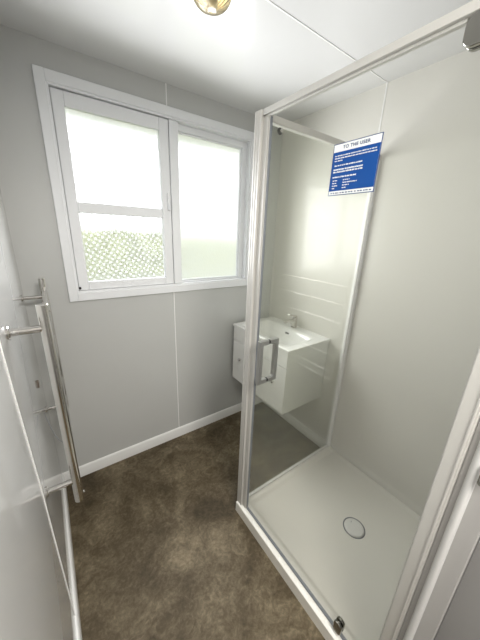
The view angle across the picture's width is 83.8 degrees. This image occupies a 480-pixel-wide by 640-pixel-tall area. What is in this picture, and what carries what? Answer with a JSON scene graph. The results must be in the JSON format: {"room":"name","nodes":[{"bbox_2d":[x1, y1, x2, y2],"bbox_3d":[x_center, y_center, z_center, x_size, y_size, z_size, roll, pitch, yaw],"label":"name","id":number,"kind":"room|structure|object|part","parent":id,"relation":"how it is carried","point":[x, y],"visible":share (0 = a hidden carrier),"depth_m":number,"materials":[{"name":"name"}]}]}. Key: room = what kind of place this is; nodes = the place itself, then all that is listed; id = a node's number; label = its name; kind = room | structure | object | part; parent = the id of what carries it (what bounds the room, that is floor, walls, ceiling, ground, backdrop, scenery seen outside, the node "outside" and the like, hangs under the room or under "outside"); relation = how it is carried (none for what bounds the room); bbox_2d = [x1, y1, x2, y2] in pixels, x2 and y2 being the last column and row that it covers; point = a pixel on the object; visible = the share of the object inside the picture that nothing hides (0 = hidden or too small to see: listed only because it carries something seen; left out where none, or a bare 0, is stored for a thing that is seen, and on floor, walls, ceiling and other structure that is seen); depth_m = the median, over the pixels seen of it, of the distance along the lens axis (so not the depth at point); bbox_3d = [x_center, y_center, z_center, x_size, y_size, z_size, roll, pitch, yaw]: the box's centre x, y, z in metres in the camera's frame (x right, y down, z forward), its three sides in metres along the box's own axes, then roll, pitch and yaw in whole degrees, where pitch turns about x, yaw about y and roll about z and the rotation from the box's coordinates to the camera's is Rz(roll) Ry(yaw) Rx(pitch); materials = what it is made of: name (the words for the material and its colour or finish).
{"room":"bathroom","nodes":[
{"label":"bathroom","id":0,"kind":"room"},
{"bbox_2d":[0,189,76,639],"bbox_3d":[-0.377,0.352,0.323,0.100,2.568,3.241,-10,22,-34],"label":"wall","id":1,"kind":"structure","parent":0,"point":[35,602],"depth_m":0.77,"materials":[{"name":"white paint"}]},
{"bbox_2d":[0,342,74,614],"bbox_3d":[-0.672,0.632,0.918,0.004,1.472,0.129,-10,22,-34],"label":"trim","id":2,"kind":"structure","parent":1,"relation":"attached to","point":[0,342],"depth_m":0.86,"materials":[{"name":"white plastic"}]},
{"bbox_2d":[5,278,84,502],"bbox_3d":[-0.880,0.250,1.226,0.120,0.825,0.762,-10,22,-34],"label":"towel rail","id":3,"kind":"object","parent":1,"relation":"attached to","point":[46,327],"visible":1,"depth_m":0.96,"materials":[{"name":"silver metal"}]},
{"bbox_3d":[-1.060,0.158,1.532,0.033,0.798,0.033,-10,22,-34],"label":"post","id":4,"kind":"part","parent":3,"relation":"part of","materials":[{"name":"silver metal"}]},
{"bbox_3d":[-0.641,0.342,0.970,0.033,0.825,0.033,-10,22,-34],"label":"post","id":5,"kind":"part","parent":3,"relation":"part of","materials":[{"name":"silver metal"}]},
{"bbox_2d":[62,474,81,639],"bbox_3d":[-0.643,1.398,1.089,0.013,0.088,2.058,-10,22,-34],"label":"baseboard","id":6,"kind":"structure","parent":1,"relation":"attached to","point":[70,546],"depth_m":1.36,"materials":[{"name":"white paint"}]},
{"bbox_2d":[0,24,282,472],"bbox_3d":[-0.488,-0.216,2.066,1.837,2.568,0.120,-10,22,-34],"label":"wall","id":7,"kind":"structure","parent":0,"point":[118,355],"depth_m":1.83,"materials":[{"name":"white paint"}]},
{"bbox_2d":[31,64,253,301],"bbox_3d":[-0.475,-0.771,1.856,1.367,1.150,0.136,-10,22,-34],"label":"window","id":8,"kind":"structure","parent":7,"relation":"in","point":[150,197],"depth_m":1.71,"materials":[{"name":"white paint"}]},
{"bbox_3d":[-0.726,-0.717,1.663,0.607,1.025,0.040,-10,22,-34],"label":"sash","id":9,"kind":"part","parent":8,"relation":"part of","materials":[{"name":"white paint"}]},
{"bbox_3d":[-0.725,-0.924,1.594,0.512,0.462,0.005,-10,22,-34],"label":"pane","id":10,"kind":"part","parent":8,"relation":"part of","materials":[{"name":"clear glass"}]},
{"bbox_3d":[-0.744,-0.466,1.742,0.512,0.413,0.005,-10,22,-34],"label":"pane","id":11,"kind":"part","parent":8,"relation":"part of","materials":[{"name":"clear glass"}]},
{"bbox_3d":[-0.232,-0.810,2.055,0.530,0.976,0.005,-10,22,-34],"label":"pane","id":12,"kind":"part","parent":8,"relation":"part of","materials":[{"name":"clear glass"}]},
{"bbox_3d":[-0.488,-0.775,1.868,1.247,1.030,0.050,-10,22,-34],"label":"frame","id":13,"kind":"part","parent":8,"relation":"part of","materials":[{"name":"white paint"}]},
{"bbox_2d":[62,396,261,480],"bbox_3d":[-0.497,0.981,2.396,1.837,0.088,0.013,-10,22,-34],"label":"baseboard","id":14,"kind":"structure","parent":7,"relation":"attached to","point":[105,461],"depth_m":2.23,"materials":[{"name":"white paint"}]},
{"bbox_2d":[173,292,178,421],"bbox_3d":[-0.515,0.366,2.175,0.006,1.217,0.006,-10,22,-34],"label":"trim","id":15,"kind":"structure","parent":7,"relation":"attached to","point":[173,292],"depth_m":2.15,"materials":[{"name":"white plastic"}]},
{"bbox_2d":[67,402,324,639],"bbox_3d":[0.392,1.472,1.230,2.037,0.060,3.341,-10,22,-34],"label":"floor","id":16,"kind":"structure","parent":0,"point":[163,550],"depth_m":1.54,"materials":[{"name":"plastic"}]},
{"bbox_2d":[236,446,420,639],"bbox_3d":[0.621,1.272,1.653,0.929,0.078,0.933,-10,22,-34],"label":"shower tray","id":17,"kind":"object","parent":16,"relation":"on","point":[348,538],"visible":0.86,"depth_m":1.57,"materials":[{"name":"white plastic"}]},
{"bbox_2d":[237,0,479,639],"bbox_3d":[0.665,0.223,1.315,0.926,2.127,0.934,-10,22,-34],"label":"shower frame","id":18,"kind":"object","parent":17,"relation":"on","point":[467,418],"visible":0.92,"depth_m":0.98,"materials":[{"name":"white metal"}]},
{"bbox_3d":[0.051,0.167,1.413,0.042,2.127,0.042,-10,22,-34],"label":"corner post","id":19,"kind":"part","parent":18,"relation":"part of","materials":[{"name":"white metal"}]},
{"bbox_3d":[0.373,1.105,1.988,0.850,0.014,0.018,-10,22,-34],"label":"sill","id":20,"kind":"part","parent":18,"relation":"part of","materials":[{"name":"white"}]},
{"bbox_2d":[247,9,479,639],"bbox_3d":[0.321,0.304,1.056,0.116,2.104,0.814,-10,22,-34],"label":"shower door","id":21,"kind":"structure","parent":18,"relation":"attached to","point":[471,38],"depth_m":1.17,"materials":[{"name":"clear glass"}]},
{"bbox_3d":[0.132,0.200,1.303,0.116,0.225,0.022,-10,22,-34],"label":"pull handle","id":22,"kind":"part","parent":21,"relation":"part of","materials":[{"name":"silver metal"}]},
{"bbox_2d":[328,132,383,195],"bbox_3d":[0.343,-0.463,0.812,0.002,0.149,0.158,-10,22,-34],"label":"notice sign","id":23,"kind":"object","parent":21,"relation":"attached to","point":[355,162],"visible":1,"depth_m":0.80,"materials":[{"name":"blue"}]},
{"bbox_2d":[331,189,370,193],"bbox_3d":[0.340,-0.399,0.831,0.001,0.003,0.140,-10,22,-34],"label":"print","id":24,"kind":"object","parent":23,"relation":"attached to","point":[333,191],"depth_m":0.83,"materials":[{"name":"blue"}]},
{"bbox_2d":[332,147,376,188],"bbox_3d":[0.342,-0.457,0.813,0.001,0.096,0.138,-10,22,-34],"label":"print","id":25,"kind":"object","parent":23,"relation":"attached to","point":[352,167],"depth_m":0.81,"materials":[{"name":"white"}]},
{"bbox_3d":[0.361,-0.704,0.731,0.031,0.029,0.892,-10,22,-34],"label":"header rail","id":26,"kind":"part","parent":18,"relation":"part of","materials":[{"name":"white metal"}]},
{"bbox_2d":[0,0,472,120],"bbox_3d":[0.492,-1.036,0.419,2.037,0.080,3.341,-10,22,-34],"label":"ceiling","id":27,"kind":"structure","parent":0,"point":[250,57],"depth_m":1.21,"materials":[{"name":"white paint"}]},
{"bbox_2d":[194,0,230,15],"bbox_3d":[-0.100,-1.151,0.954,0.145,0.076,0.145,-10,22,-34],"label":"ceiling light","id":28,"kind":"object","parent":27,"relation":"attached to","point":[208,7],"visible":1,"depth_m":0.96,"materials":[{"name":"gold metal"}]},
{"bbox_2d":[266,0,387,82],"bbox_3d":[0.076,-1.195,0.984,1.837,0.006,0.006,-10,22,-34],"label":"trim","id":29,"kind":"structure","parent":27,"relation":"attached to","point":[269,1],"depth_m":1.16,"materials":[{"name":"white plastic"}]},
{"bbox_2d":[269,50,479,515],"bbox_3d":[0.835,-0.108,1.897,0.100,2.568,1.968,-10,22,-34],"label":"wall","id":30,"kind":"structure","parent":0,"point":[414,340],"depth_m":1.63,"materials":[{"name":"white plastic"}]},
{"bbox_2d":[232,314,329,414],"bbox_3d":[0.305,0.277,2.258,0.473,0.646,0.674,-10,22,-34],"label":"vanity unit","id":31,"kind":"object","parent":30,"relation":"attached to","point":[302,353],"visible":0.8,"depth_m":2.07,"materials":[{"name":"white ceramic"}]},
{"bbox_3d":[0.038,0.391,2.313,0.017,0.374,0.328,-10,22,-34],"label":"cabinet door","id":32,"kind":"part","parent":31,"relation":"part of","materials":[{"name":"white wood"}]},
{"bbox_3d":[0.229,0.481,2.058,0.017,0.374,0.328,-10,22,-34],"label":"cabinet door","id":33,"kind":"part","parent":31,"relation":"part of","materials":[{"name":"white wood"}]},
{"bbox_2d":[233,316,329,353],"bbox_3d":[0.318,0.142,2.220,0.453,0.113,0.674,-10,22,-34],"label":"basin","id":34,"kind":"object","parent":31,"relation":"in","point":[293,339],"depth_m":2.20,"materials":[{"name":"white ceramic"}]},
{"bbox_2d":[283,314,297,327],"bbox_3d":[0.424,0.012,2.254,0.143,0.130,0.042,-10,22,-34],"label":"tap","id":35,"kind":"object","parent":31,"relation":"on","point":[294,319],"depth_m":2.26,"materials":[{"name":"silver metal"}]},
{"bbox_2d":[262,400,325,446],"bbox_3d":[0.488,0.960,2.584,0.013,0.088,0.824,-10,22,-34],"label":"baseboard","id":36,"kind":"structure","parent":30,"relation":"attached to","point":[298,425],"depth_m":2.46,"materials":[{"name":"white paint"}]},
{"bbox_2d":[378,83,387,132],"bbox_3d":[0.820,-1.157,1.554,0.006,0.363,0.008,-10,22,-34],"label":"trim","id":37,"kind":"structure","parent":30,"relation":"attached to","point":[386,83],"depth_m":1.53,"materials":[{"name":"white plastic"}]},
{"bbox_2d":[434,537,479,639],"bbox_3d":[0.632,0.285,0.655,1.937,2.568,0.077,-10,22,-34],"label":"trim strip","id":38,"kind":"structure","parent":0,"point":[479,537],"depth_m":0.80,"materials":[{"name":"grey"}]},
{"bbox_2d":[435,540,479,639],"bbox_3d":[0.689,0.549,-0.152,1.049,2.568,1.372,-10,22,-34],"label":"wall","id":39,"kind":"structure","parent":0,"point":[461,621],"depth_m":0.79,"materials":[{"name":"grey"}]},
{"bbox_2d":[397,419,479,639],"bbox_3d":[0.613,0.359,0.666,0.026,2.420,0.077,-10,22,-34],"label":"trim","id":40,"kind":"structure","parent":39,"relation":"attached to","point":[467,535],"depth_m":0.75,"materials":[{"name":"grey paint"}]}
]}

